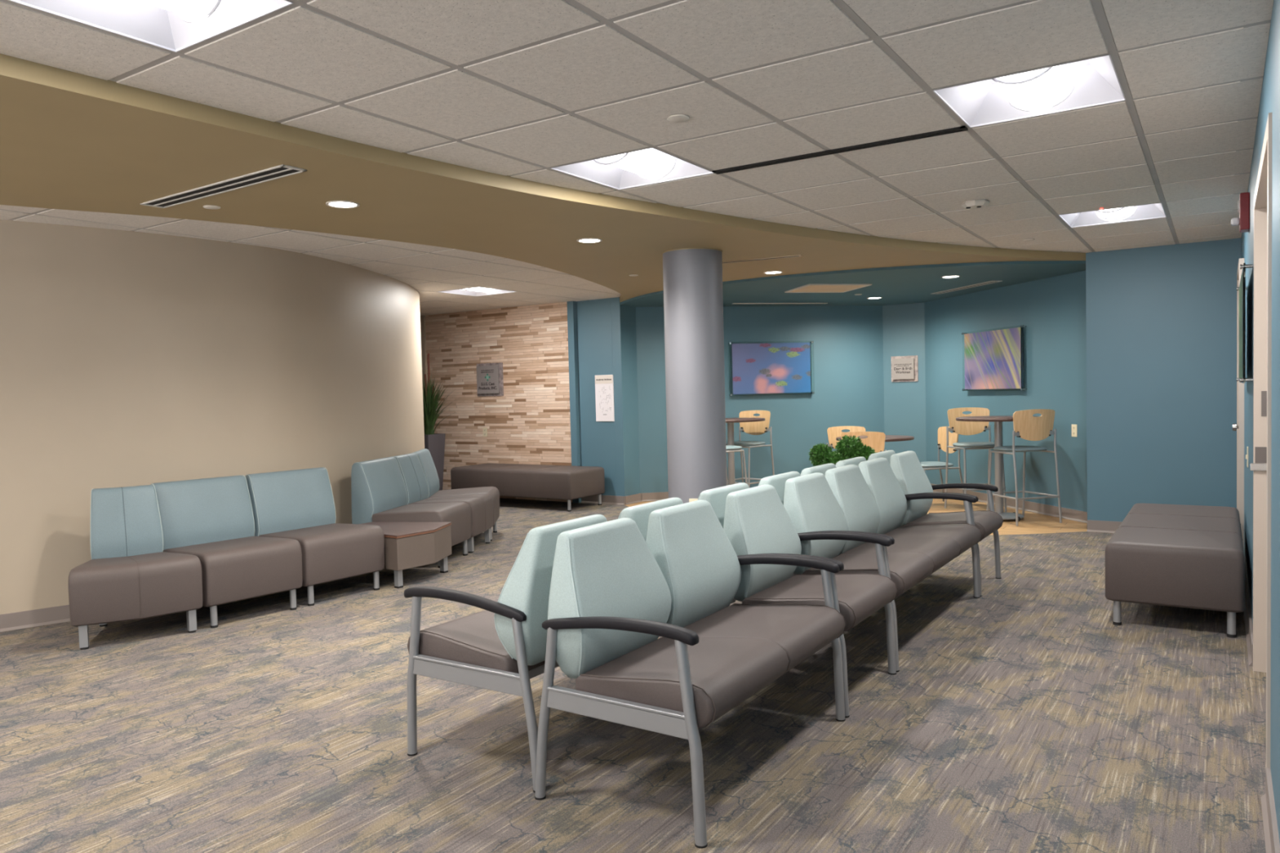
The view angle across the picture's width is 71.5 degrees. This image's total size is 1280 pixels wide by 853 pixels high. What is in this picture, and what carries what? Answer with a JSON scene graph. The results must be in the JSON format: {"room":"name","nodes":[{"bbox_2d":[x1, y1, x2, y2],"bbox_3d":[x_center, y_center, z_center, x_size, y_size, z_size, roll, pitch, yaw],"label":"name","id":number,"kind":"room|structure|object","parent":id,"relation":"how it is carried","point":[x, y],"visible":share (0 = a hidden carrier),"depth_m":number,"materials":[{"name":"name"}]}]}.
{"room":"waiting room","nodes":[
{"label":"waiting room","id":0,"kind":"room"},
{"bbox_2d":[0,219,424,614],"bbox_3d":[-5.670,0.010,5.841,4.512,2.428,10.754,0,3,33],"label":"wall","id":1,"kind":"structure","parent":0,"point":[128,358],"depth_m":5.80,"materials":[{"name":"beige paint"}]},
{"bbox_2d":[0,604,70,632],"bbox_3d":[-5.628,1.172,5.884,4.536,0.099,10.792,0,3,33],"label":"baseboard","id":2,"kind":"structure","parent":1,"relation":"attached to","point":[55,615],"depth_m":5.30,"materials":[{"name":"plastic"}]},
{"bbox_2d":[420,297,616,502],"bbox_3d":[-2.163,-0.343,11.600,4.469,2.508,0.190,0,3,33],"label":"wall","id":3,"kind":"structure","parent":0,"point":[530,424],"depth_m":11.06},
{"bbox_2d":[482,427,487,436],"bbox_3d":[-1.994,0.074,11.429,0.072,0.116,0.009,0,3,33],"label":"power outlet","id":4,"kind":"object","parent":3,"relation":"attached to","point":[484,429],"visible":1,"depth_m":11.42,"materials":[{"name":"beige plastic"}]},
{"bbox_2d":[476,362,503,396],"bbox_3d":[-1.919,-0.597,11.322,0.436,0.423,0.044,0,3,33],"label":"sign","id":5,"kind":"object","parent":3,"relation":"attached to","point":[490,380],"visible":1,"depth_m":11.29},
{"bbox_2d":[567,301,581,502],"bbox_3d":[-0.754,-0.343,10.683,0.090,2.508,0.180,0,3,33],"label":"trim","id":6,"kind":"structure","parent":3,"relation":"attached to","point":[572,322],"depth_m":10.61,"materials":[{"name":"teal paint"}]},
{"bbox_2d":[581,494,625,505],"bbox_3d":[-0.442,0.862,10.495,0.620,0.099,0.024,0,3,33],"label":"baseboard","id":7,"kind":"structure","parent":3,"relation":"attached to","point":[609,500],"depth_m":10.46,"materials":[{"name":"plastic"}]},
{"bbox_2d":[595,374,614,421],"bbox_3d":[-0.416,-0.332,10.416,0.256,0.544,0.017,0,3,33],"label":"sign","id":8,"kind":"object","parent":3,"relation":"attached to","point":[604,385],"visible":1,"depth_m":10.41,"materials":[{"name":"paper"}]},
{"bbox_2d":[0,53,1085,306],"bbox_3d":[-1.808,-1.238,5.399,15.686,0.133,5.114,-4,3,-45],"label":"ceiling","id":9,"kind":"structure","parent":0,"point":[69,140],"depth_m":4.76,"materials":[{"name":"beige paint"}]},
{"bbox_2d":[203,204,220,209],"bbox_3d":[-2.255,-1.155,4.683,0.084,0.007,0.084,0,3,33],"label":"cap","id":10,"kind":"object","parent":9,"relation":"attached to","point":[207,206],"visible":1,"depth_m":4.67,"materials":[{"name":"white plastic"}]},
{"bbox_2d":[140,164,306,208],"bbox_3d":[-2.028,-1.145,4.270,1.222,0.008,0.120,0,3,34],"label":"ceiling vent","id":11,"kind":"object","parent":9,"relation":"in","point":[281,171],"visible":1,"depth_m":4.23,"materials":[{"name":"white metal"}]},
{"bbox_2d":[325,200,359,208],"bbox_3d":[-1.569,-1.173,4.693,0.170,0.005,0.170,0,3,33],"label":"recessed light","id":12,"kind":"object","parent":9,"relation":"in","point":[339,204],"visible":1,"depth_m":4.69,"materials":[{"name":"white plastic"}]},
{"bbox_2d":[577,238,602,243],"bbox_3d":[-0.340,-1.255,5.997,0.170,0.005,0.170,0,3,33],"label":"recessed light","id":13,"kind":"object","parent":9,"relation":"in","point":[581,240],"visible":1,"depth_m":5.99,"materials":[{"name":"white"}]},
{"bbox_2d":[662,248,722,255],"bbox_3d":[0.391,-1.299,6.655,0.456,0.007,0.456,0,3,33],"label":"trim","id":14,"kind":"structure","parent":9,"relation":"attached to","point":[682,248],"depth_m":6.47,"materials":[{"name":"beige paint"}]},
{"bbox_2d":[722,254,803,263],"bbox_3d":[0.950,-1.329,7.065,0.692,0.008,0.070,0,2,26],"label":"ceiling vent","id":15,"kind":"object","parent":9,"relation":"in","point":[795,255],"visible":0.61,"depth_m":7.05,"materials":[{"name":"metal"}]},
{"bbox_2d":[763,271,782,274],"bbox_3d":[1.181,-1.367,7.887,0.170,0.005,0.170,0,3,33],"label":"recessed light","id":16,"kind":"object","parent":9,"relation":"in","point":[767,272],"visible":1,"depth_m":7.87,"materials":[{"name":"white"}]},
{"bbox_2d":[733,302,827,303],"bbox_3d":[1.659,-1.456,10.507,1.181,0.008,0.060,-2,2,-13],"label":"ceiling vent","id":17,"kind":"object","parent":9,"relation":"in","point":[733,303],"visible":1,"depth_m":10.47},
{"bbox_2d":[784,284,871,293],"bbox_3d":[1.896,-1.400,9.008,0.660,0.013,0.660,-2,2,-12],"label":"access panel","id":18,"kind":"object","parent":9,"relation":"attached to","point":[809,288],"visible":1,"depth_m":8.99,"materials":[{"name":"paint"}]},
{"bbox_2d":[866,297,882,298],"bbox_3d":[2.680,-1.468,10.154,0.170,0.005,0.170,0,3,33],"label":"recessed light","id":19,"kind":"object","parent":9,"relation":"in","point":[869,297],"visible":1,"depth_m":10.15,"materials":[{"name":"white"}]},
{"bbox_2d":[941,275,959,278],"bbox_3d":[2.908,-1.402,8.319,0.170,0.005,0.170,0,3,33],"label":"recessed light","id":20,"kind":"object","parent":9,"relation":"in","point":[949,276],"visible":1,"depth_m":8.30,"materials":[{"name":"white"}]},
{"bbox_2d":[930,280,1002,293],"bbox_3d":[3.392,-1.453,9.293,0.110,0.008,1.124,-2,2,-13],"label":"ceiling vent","id":21,"kind":"object","parent":9,"relation":"in","point":[989,282],"visible":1,"depth_m":9.23,"materials":[{"name":"grey metal"}]},
{"bbox_2d":[611,297,639,505],"bbox_3d":[-0.147,-0.350,10.488,0.120,2.508,0.400,0,3,33],"label":"wall","id":22,"kind":"structure","parent":0,"point":[623,317],"depth_m":10.36,"materials":[{"name":"teal paint"}]},
{"bbox_2d":[624,493,641,505],"bbox_3d":[-0.073,0.853,10.471,0.024,0.099,0.340,0,3,33],"label":"baseboard","id":23,"kind":"structure","parent":22,"relation":"attached to","point":[636,498],"depth_m":10.46,"materials":[{"name":"plastic"}]},
{"bbox_2d":[0,497,1266,852],"bbox_3d":[-2.047,1.151,6.046,10.750,0.050,15.357,0,3,33],"label":"floor","id":24,"kind":"structure","parent":0,"point":[1017,717],"depth_m":3.37,"materials":[{"name":"carpet"}]},
{"bbox_2d":[68,484,203,649],"bbox_3d":[-2.966,0.776,5.098,0.635,0.820,0.693,-4,3,-44],"label":"lounge seat","id":25,"kind":"object","parent":24,"relation":"on","point":[129,575],"visible":1,"depth_m":5.00,"materials":[{"name":"brown leather"}]},
{"bbox_2d":[151,475,302,628],"bbox_3d":[-2.590,0.749,5.564,0.752,0.819,0.602,0,3,39],"label":"lounge seat","id":26,"kind":"object","parent":24,"relation":"on","point":[211,519],"visible":0.84,"depth_m":5.52,"materials":[{"name":"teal leather"}]},
{"bbox_2d":[244,466,384,606],"bbox_3d":[-2.220,0.720,6.065,0.780,0.819,0.610,0,3,38],"label":"lounge seat","id":27,"kind":"object","parent":24,"relation":"on","point":[298,504],"visible":0.86,"depth_m":6.01,"materials":[{"name":"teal leather"}]},
{"bbox_2d":[343,521,451,588],"bbox_3d":[-1.768,0.915,6.511,0.757,0.372,0.637,0,3,33],"label":"side table","id":28,"kind":"object","parent":24,"relation":"on","point":[407,544],"visible":0.64,"depth_m":6.23,"materials":[{"name":"beige plastic"}]},
{"bbox_2d":[351,456,471,568],"bbox_3d":[-1.814,0.668,7.120,0.752,0.819,0.603,-1,2,11],"label":"lounge seat","id":29,"kind":"object","parent":24,"relation":"on","point":[379,491],"visible":0.62,"depth_m":6.98,"materials":[{"name":"teal leather"}]},
{"bbox_2d":[422,353,454,490],"bbox_3d":[-2.692,0.007,11.286,1.064,1.860,0.667,0,3,33],"label":"grass plant","id":30,"kind":"object","parent":24,"relation":"on","point":[434,443],"visible":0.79,"depth_m":11.20,"materials":[{"name":"plant"}]},
{"bbox_2d":[392,453,493,552],"bbox_3d":[-1.703,0.642,7.712,0.757,0.820,0.567,-1,2,10],"label":"lounge seat","id":31,"kind":"object","parent":24,"relation":"on","point":[415,480],"visible":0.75,"depth_m":7.61,"materials":[{"name":"brown leather"}]},
{"bbox_2d":[413,448,499,541],"bbox_3d":[-1.704,0.622,8.226,0.754,0.820,0.597,-2,2,-4],"label":"lounge seat","id":32,"kind":"object","parent":24,"relation":"on","point":[424,456],"visible":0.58,"depth_m":8.18,"materials":[{"name":"brown leather"}]},
{"bbox_2d":[450,463,604,511],"bbox_3d":[-1.356,0.705,10.596,1.840,0.452,0.682,0,3,33],"label":"upholstered bench","id":33,"kind":"object","parent":24,"relation":"on","point":[528,481],"visible":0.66,"depth_m":10.21,"materials":[{"name":"brown leather"}]},
{"bbox_2d":[404,497,683,793],"bbox_3d":[-0.300,0.751,3.560,0.657,0.856,1.163,0,3,33],"label":"bench","id":34,"kind":"object","parent":24,"relation":"on","point":[500,647],"visible":0.38,"depth_m":3.06,"materials":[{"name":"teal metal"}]},
{"bbox_2d":[534,500,845,848],"bbox_3d":[0.231,0.753,3.169,0.657,0.856,1.163,0,3,33],"label":"bench","id":35,"kind":"object","parent":24,"relation":"on","point":[614,591],"visible":1,"depth_m":2.93,"materials":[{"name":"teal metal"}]},
{"bbox_2d":[697,482,749,603],"bbox_3d":[0.199,0.709,4.322,0.657,0.856,0.651,0,3,33],"label":"bench","id":36,"kind":"object","parent":24,"relation":"on","point":[717,497],"visible":0.03,"depth_m":4.07,"materials":[{"name":"teal leather"}]},
{"bbox_2d":[725,444,747,485],"bbox_3d":[0.849,0.384,9.546,0.501,1.055,0.488,-3,3,-27],"label":"bar stool","id":37,"kind":"object","parent":24,"relation":"on","point":[730,448],"visible":0.12,"depth_m":9.46,"materials":[{"name":"silver metal"}]},
{"bbox_2d":[725,417,764,484],"bbox_3d":[1.027,0.404,10.000,0.770,0.980,0.770,0,3,33],"label":"cafe table","id":38,"kind":"object","parent":24,"relation":"on","point":[730,421],"visible":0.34,"depth_m":9.96,"materials":[{"name":"brown wood"}]},
{"bbox_2d":[725,409,774,488],"bbox_3d":[1.224,0.346,10.255,0.488,1.055,0.501,1,3,43],"label":"bar stool","id":39,"kind":"object","parent":24,"relation":"on","point":[758,428],"visible":0.77,"depth_m":10.33,"materials":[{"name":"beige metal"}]},
{"bbox_2d":[723,484,897,718],"bbox_3d":[0.730,0.711,3.930,0.657,0.856,0.651,0,3,33],"label":"bench","id":40,"kind":"object","parent":24,"relation":"on","point":[757,522],"visible":0.66,"depth_m":3.90,"materials":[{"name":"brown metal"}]},
{"bbox_2d":[758,456,866,577],"bbox_3d":[0.835,0.655,5.293,0.657,0.856,1.670,0,3,33],"label":"bench","id":41,"kind":"object","parent":24,"relation":"on","point":[778,482],"visible":0.06,"depth_m":4.80,"materials":[{"name":"teal leather"}]},
{"bbox_2d":[808,434,876,466],"bbox_3d":[1.648,0.525,7.219,0.530,0.924,0.401,0,3,33],"label":"topiary plant","id":42,"kind":"object","parent":24,"relation":"on","point":[847,447],"visible":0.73,"depth_m":7.15,"materials":[{"name":"green plant"}]},
{"bbox_2d":[794,449,895,575],"bbox_3d":[1.463,0.602,6.252,0.657,0.856,0.621,0,3,33],"label":"bench","id":43,"kind":"object","parent":24,"relation":"on","point":[886,454],"visible":0.06,"depth_m":6.04,"materials":[{"name":"teal leather"}]},
{"bbox_2d":[826,426,865,448],"bbox_3d":[2.396,0.426,10.155,0.488,0.845,0.501,-1,2,3],"label":"cafe chair","id":44,"kind":"object","parent":24,"relation":"on","point":[833,433],"visible":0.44,"depth_m":10.34,"materials":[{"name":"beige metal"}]},
{"bbox_2d":[841,431,886,453],"bbox_3d":[2.349,0.463,9.252,0.488,0.845,0.501,-1,2,21],"label":"cafe chair","id":45,"kind":"object","parent":24,"relation":"on","point":[876,440],"visible":0.4,"depth_m":9.00,"materials":[{"name":"brown wood"}]},
{"bbox_2d":[835,435,914,441],"bbox_3d":[2.619,0.488,9.899,0.840,0.740,0.840,0,3,33],"label":"cafe table","id":46,"kind":"object","parent":24,"relation":"on","point":[888,437],"visible":0.2,"depth_m":9.71,"materials":[{"name":"brown wood"}]},
{"bbox_2d":[783,457,982,671],"bbox_3d":[1.366,0.657,4.902,0.657,0.856,1.670,0,3,33],"label":"bench","id":47,"kind":"object","parent":24,"relation":"on","point":[868,497],"visible":0.7,"depth_m":4.79,"materials":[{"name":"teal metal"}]},
{"bbox_2d":[920,426,964,504],"bbox_3d":[3.166,0.428,9.613,0.501,0.845,0.488,-2,2,-9],"label":"cafe chair","id":48,"kind":"object","parent":24,"relation":"on","point":[953,437],"visible":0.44,"depth_m":9.59,"materials":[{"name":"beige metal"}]},
{"bbox_2d":[889,450,1003,596],"bbox_3d":[1.994,0.604,5.861,0.657,0.856,0.621,0,3,33],"label":"bench","id":49,"kind":"object","parent":24,"relation":"on","point":[906,467],"visible":0.62,"depth_m":5.86,"materials":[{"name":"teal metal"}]},
{"bbox_2d":[944,407,1006,511],"bbox_3d":[3.436,0.336,9.094,0.488,1.055,0.501,-1,2,-1],"label":"bar stool","id":50,"kind":"object","parent":24,"relation":"on","point":[962,428],"visible":0.84,"depth_m":9.27,"materials":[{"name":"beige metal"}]},
{"bbox_2d":[955,415,1039,520],"bbox_3d":[3.457,0.399,8.564,0.770,0.980,0.770,0,3,33],"label":"cafe table","id":51,"kind":"object","parent":24,"relation":"on","point":[997,420],"visible":0.65,"depth_m":8.53,"materials":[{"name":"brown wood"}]},
{"bbox_2d":[986,408,1062,525],"bbox_3d":[3.579,0.362,8.344,0.488,1.055,0.501,-2,2,-14],"label":"bar stool","id":52,"kind":"object","parent":24,"relation":"on","point":[1028,427],"visible":0.94,"depth_m":8.14,"materials":[{"name":"brown wood"}]},
{"bbox_2d":[1105,502,1244,638],"bbox_3d":[3.233,0.796,5.328,0.624,0.452,1.810,0,3,33],"label":"upholstered bench","id":53,"kind":"object","parent":24,"relation":"on","point":[1193,557],"visible":1,"depth_m":4.64,"materials":[{"name":"brown leather"}]},
{"bbox_2d":[0,0,1273,315],"bbox_3d":[-2.882,-1.234,4.930,10.856,0.033,13.012,0,3,33],"label":"ceiling","id":54,"kind":"structure","parent":0,"point":[520,89],"depth_m":3.39,"materials":[{"name":"tile"}]},
{"bbox_2d":[8,0,293,52],"bbox_3d":[-1.366,-1.218,2.368,0.590,0.140,0.590,0,3,33],"label":"recessed troffer","id":55,"kind":"object","parent":54,"relation":"attached to","point":[174,25],"visible":1,"depth_m":2.59,"materials":[{"name":"white plastic"}]},
{"bbox_2d":[137,0,209,13],"bbox_3d":[-1.365,-1.208,2.368,0.230,0.094,0.410,0,3,33],"label":"basket","id":56,"kind":"object","parent":55,"relation":"on","point":[178,6],"depth_m":2.47,"materials":[{"name":"white"}]},
{"bbox_2d":[437,286,516,296],"bbox_3d":[-1.713,-1.483,9.369,0.590,0.140,0.590,0,3,33],"label":"recessed troffer","id":57,"kind":"object","parent":54,"relation":"attached to","point":[476,291],"visible":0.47,"depth_m":9.52,"materials":[{"name":"white plastic"}]},
{"bbox_2d":[463,287,494,292],"bbox_3d":[-1.713,-1.474,9.369,0.230,0.094,0.410,0,3,33],"label":"basket","id":58,"kind":"object","parent":57,"relation":"on","point":[475,289],"depth_m":9.33,"materials":[{"name":"white plastic"}]},
{"bbox_2d":[550,147,713,189],"bbox_3d":[-0.031,-1.331,4.405,0.590,0.140,0.590,0,3,33],"label":"recessed troffer","id":59,"kind":"object","parent":54,"relation":"attached to","point":[649,166],"visible":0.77,"depth_m":4.53,"materials":[{"name":"white plastic"}]},
{"bbox_2d":[600,148,670,175],"bbox_3d":[-0.031,-1.322,4.406,0.230,0.094,0.410,0,3,33],"label":"basket","id":60,"kind":"object","parent":59,"relation":"on","point":[647,162],"depth_m":4.35,"materials":[{"name":"white"}]},
{"bbox_2d":[666,114,689,122],"bbox_3d":[0.154,-1.234,3.562,0.090,0.007,0.090,0,3,33],"label":"cap","id":61,"kind":"object","parent":54,"relation":"attached to","point":[676,117],"visible":1,"depth_m":3.55,"materials":[{"name":"white plastic"}]},
{"bbox_2d":[711,125,968,173],"bbox_3d":[0.886,-1.277,4.136,1.219,0.008,0.055,0,3,33],"label":"ceiling vent","id":62,"kind":"object","parent":54,"relation":"in","point":[962,128],"visible":1,"depth_m":4.09,"materials":[{"name":"black metal"}]},
{"bbox_2d":[961,199,989,208],"bbox_3d":[2.024,-1.336,5.361,0.148,0.037,0.148,-1,2,1],"label":"sensor","id":63,"kind":"object","parent":54,"relation":"attached to","point":[976,203],"visible":1,"depth_m":5.32,"materials":[{"name":"white plastic"}]},
{"bbox_2d":[932,54,1125,127],"bbox_3d":[1.499,-1.330,3.403,0.590,0.140,0.590,0,3,33],"label":"recessed troffer","id":64,"kind":"object","parent":54,"relation":"attached to","point":[1091,82],"visible":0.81,"depth_m":3.51,"materials":[{"name":"white plastic"}]},
{"bbox_2d":[996,64,1068,104],"bbox_3d":[1.499,-1.321,3.404,0.230,0.094,0.410,0,3,33],"label":"basket","id":65,"kind":"object","parent":64,"relation":"on","point":[1042,86],"depth_m":3.35,"materials":[{"name":"white"}]},
{"bbox_2d":[1023,238,1034,240],"bbox_3d":[2.985,-1.432,6.821,0.080,0.007,0.080,0,3,33],"label":"cap","id":66,"kind":"object","parent":54,"relation":"attached to","point":[1028,239],"visible":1,"depth_m":6.79,"materials":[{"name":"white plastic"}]},
{"bbox_2d":[1057,202,1166,227],"bbox_3d":[3.167,-1.471,5.950,0.590,0.140,0.590,0,3,33],"label":"recessed troffer","id":67,"kind":"object","parent":54,"relation":"attached to","point":[1153,211],"visible":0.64,"depth_m":6.09,"materials":[{"name":"white plastic"}]},
{"bbox_2d":[1096,206,1133,217],"bbox_3d":[3.167,-1.462,5.950,0.230,0.094,0.410,0,3,33],"label":"light","id":68,"kind":"object","parent":67,"relation":"on","point":[1116,212],"depth_m":5.92,"materials":[{"name":"white plastic"}]},
{"bbox_2d":[662,248,727,503],"bbox_3d":[0.420,-0.142,6.700,0.444,2.360,0.444,0,3,33],"label":"column","id":69,"kind":"structure","parent":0,"point":[692,278],"depth_m":6.50,"materials":[{"name":"paint"}]},
{"bbox_2d":[688,498,697,502],"bbox_3d":[0.396,0.587,6.506,0.072,0.116,0.009,-1,2,10],"label":"power outlet","id":70,"kind":"object","parent":69,"relation":"attached to","point":[690,500],"visible":0.12,"depth_m":6.50,"materials":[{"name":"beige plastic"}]},
{"bbox_2d":[635,305,884,493],"bbox_3d":[1.514,-0.409,10.935,3.168,2.508,0.100,-2,2,-12],"label":"wall","id":71,"kind":"structure","parent":0,"point":[848,340],"depth_m":10.96,"materials":[{"name":"teal paint"}]},
{"bbox_2d":[641,492,668,502],"bbox_3d":[1.564,0.794,10.923,3.154,0.099,0.024,-2,2,-12],"label":"baseboard","id":72,"kind":"structure","parent":71,"relation":"attached to","point":[654,496],"depth_m":10.63,"materials":[{"name":"plastic"}]},
{"bbox_2d":[728,340,814,396],"bbox_3d":[1.606,-0.711,10.864,1.094,0.657,0.057,-2,2,-12],"label":"picture","id":73,"kind":"object","parent":71,"relation":"attached to","point":[756,368],"visible":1,"depth_m":10.85,"materials":[{"name":"multicoloured"}]},
{"bbox_2d":[882,302,926,474],"bbox_3d":[3.319,-0.462,11.108,0.520,2.508,0.100,0,3,33],"label":"wall","id":74,"kind":"structure","parent":0,"point":[904,325],"depth_m":11.05,"materials":[{"name":"teal paint"}]},
{"bbox_2d":[891,355,918,382],"bbox_3d":[3.280,-0.717,11.033,0.330,0.323,0.044,0,3,33],"label":"sign","id":75,"kind":"object","parent":74,"relation":"attached to","point":[904,368],"visible":1,"depth_m":11.01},
{"bbox_2d":[924,270,1087,511],"bbox_3d":[3.857,-0.412,9.502,0.100,2.508,2.927,-2,2,-12],"label":"wall","id":76,"kind":"structure","parent":0,"point":[1053,311],"depth_m":8.97,"materials":[{"name":"teal paint"}]},
{"bbox_2d":[961,324,1026,391],"bbox_3d":[3.767,-0.711,9.491,0.063,0.660,1.091,-2,2,-12],"label":"picture","id":77,"kind":"object","parent":76,"relation":"attached to","point":[993,360],"visible":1,"depth_m":9.43,"materials":[{"name":"multicoloured"}]},
{"bbox_2d":[930,483,1087,523],"bbox_3d":[3.824,0.791,9.550,0.024,0.099,2.899,-2,2,-12],"label":"baseboard","id":78,"kind":"structure","parent":76,"relation":"attached to","point":[1046,509],"depth_m":8.87,"materials":[{"name":"plastic"}]},
{"bbox_2d":[1071,424,1077,436],"bbox_3d":[4.063,0.038,8.317,0.009,0.116,0.072,-2,2,-12],"label":"power outlet","id":79,"kind":"object","parent":76,"relation":"attached to","point":[1074,427],"visible":1,"depth_m":8.30,"materials":[{"name":"beige plastic"}]},
{"bbox_2d":[1085,238,1240,521],"bbox_3d":[4.346,-0.343,7.414,1.105,2.508,0.100,0,3,33],"label":"wall","id":80,"kind":"structure","parent":0,"point":[1162,320],"depth_m":7.36,"materials":[{"name":"teal paint"}]},
{"bbox_2d":[1087,520,1122,533],"bbox_3d":[4.333,0.862,7.415,1.085,0.099,0.024,0,3,33],"label":"baseboard","id":81,"kind":"structure","parent":80,"relation":"attached to","point":[1104,526],"depth_m":7.64,"materials":[{"name":"plastic"}]},
{"bbox_2d":[1240,0,1279,843],"bbox_3d":[1.549,-0.061,2.009,0.140,2.508,12.260,0,3,33],"label":"wall","id":82,"kind":"structure","parent":0,"point":[1269,101],"depth_m":2.62,"materials":[{"name":"teal paint"}]},
{"bbox_2d":[1232,257,1244,549],"bbox_3d":[4.411,-0.107,6.439,0.204,2.110,1.000,0,3,33],"label":"door","id":83,"kind":"structure","parent":82,"relation":"in","point":[1239,426],"depth_m":6.08,"materials":[{"name":"paint"}]},
{"bbox_2d":[1231,191,1249,232],"bbox_3d":[3.303,-1.175,4.891,0.085,0.200,0.120,0,3,33],"label":"fire alarm","id":84,"kind":"object","parent":82,"relation":"attached to","point":[1243,221],"visible":1,"depth_m":4.83,"materials":[{"name":"red plastic"}]},
{"bbox_2d":[1238,200,1239,213],"bbox_3d":[3.299,-1.210,4.893,0.010,0.076,0.076,0,3,33],"label":"grille","id":85,"kind":"object","parent":84,"relation":"attached to","point":[1238,200],"depth_m":4.87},
{"bbox_2d":[1236,262,1253,383],"bbox_3d":[3.319,-0.535,4.887,0.052,0.585,1.340,0,3,33],"label":"picture","id":86,"kind":"object","parent":82,"relation":"attached to","point":[1242,288],"visible":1,"depth_m":4.38},
{"bbox_2d":[1239,269,1243,378],"bbox_3d":[3.310,-0.535,4.893,0.005,0.540,1.250,0,3,33],"label":"print","id":87,"kind":"object","parent":86,"relation":"attached to","point":[1241,286],"depth_m":4.75},
{"bbox_2d":[1245,446,1248,467],"bbox_3d":[3.477,0.174,5.092,0.013,0.116,0.072,0,3,33],"label":"light switch","id":88,"kind":"object","parent":82,"relation":"attached to","point":[1246,455],"visible":1,"depth_m":5.09,"materials":[{"name":"beige plastic"}]},
{"bbox_2d":[1244,564,1253,666],"bbox_3d":[3.440,0.977,5.047,0.024,0.099,2.470,0,3,33],"label":"baseboard","id":89,"kind":"structure","parent":82,"relation":"attached to","point":[1247,612],"depth_m":4.51,"materials":[{"name":"plastic"}]},
{"bbox_2d":[1231,19,1271,235],"bbox_3d":[1.399,-1.225,1.971,0.070,0.032,12.140,0,3,33],"label":"trim","id":90,"kind":"structure","parent":82,"relation":"attached to","point":[1268,20],"depth_m":3.28,"materials":[{"name":"metal"}]},
{"bbox_2d":[1249,112,1271,768],"bbox_3d":[2.382,0.071,3.302,0.161,2.100,1.500,0,3,33],"label":"door","id":91,"kind":"structure","parent":82,"relation":"in","point":[1260,466],"depth_m":3.88,"materials":[{"name":"paint"}]},
{"bbox_2d":[1261,767,1279,852],"bbox_3d":[0.047,1.265,-0.134,0.024,0.099,6.910,0,3,33],"label":"baseboard","id":92,"kind":"structure","parent":82,"relation":"attached to","point":[1272,843],"depth_m":2.52,"materials":[{"name":"plastic"}]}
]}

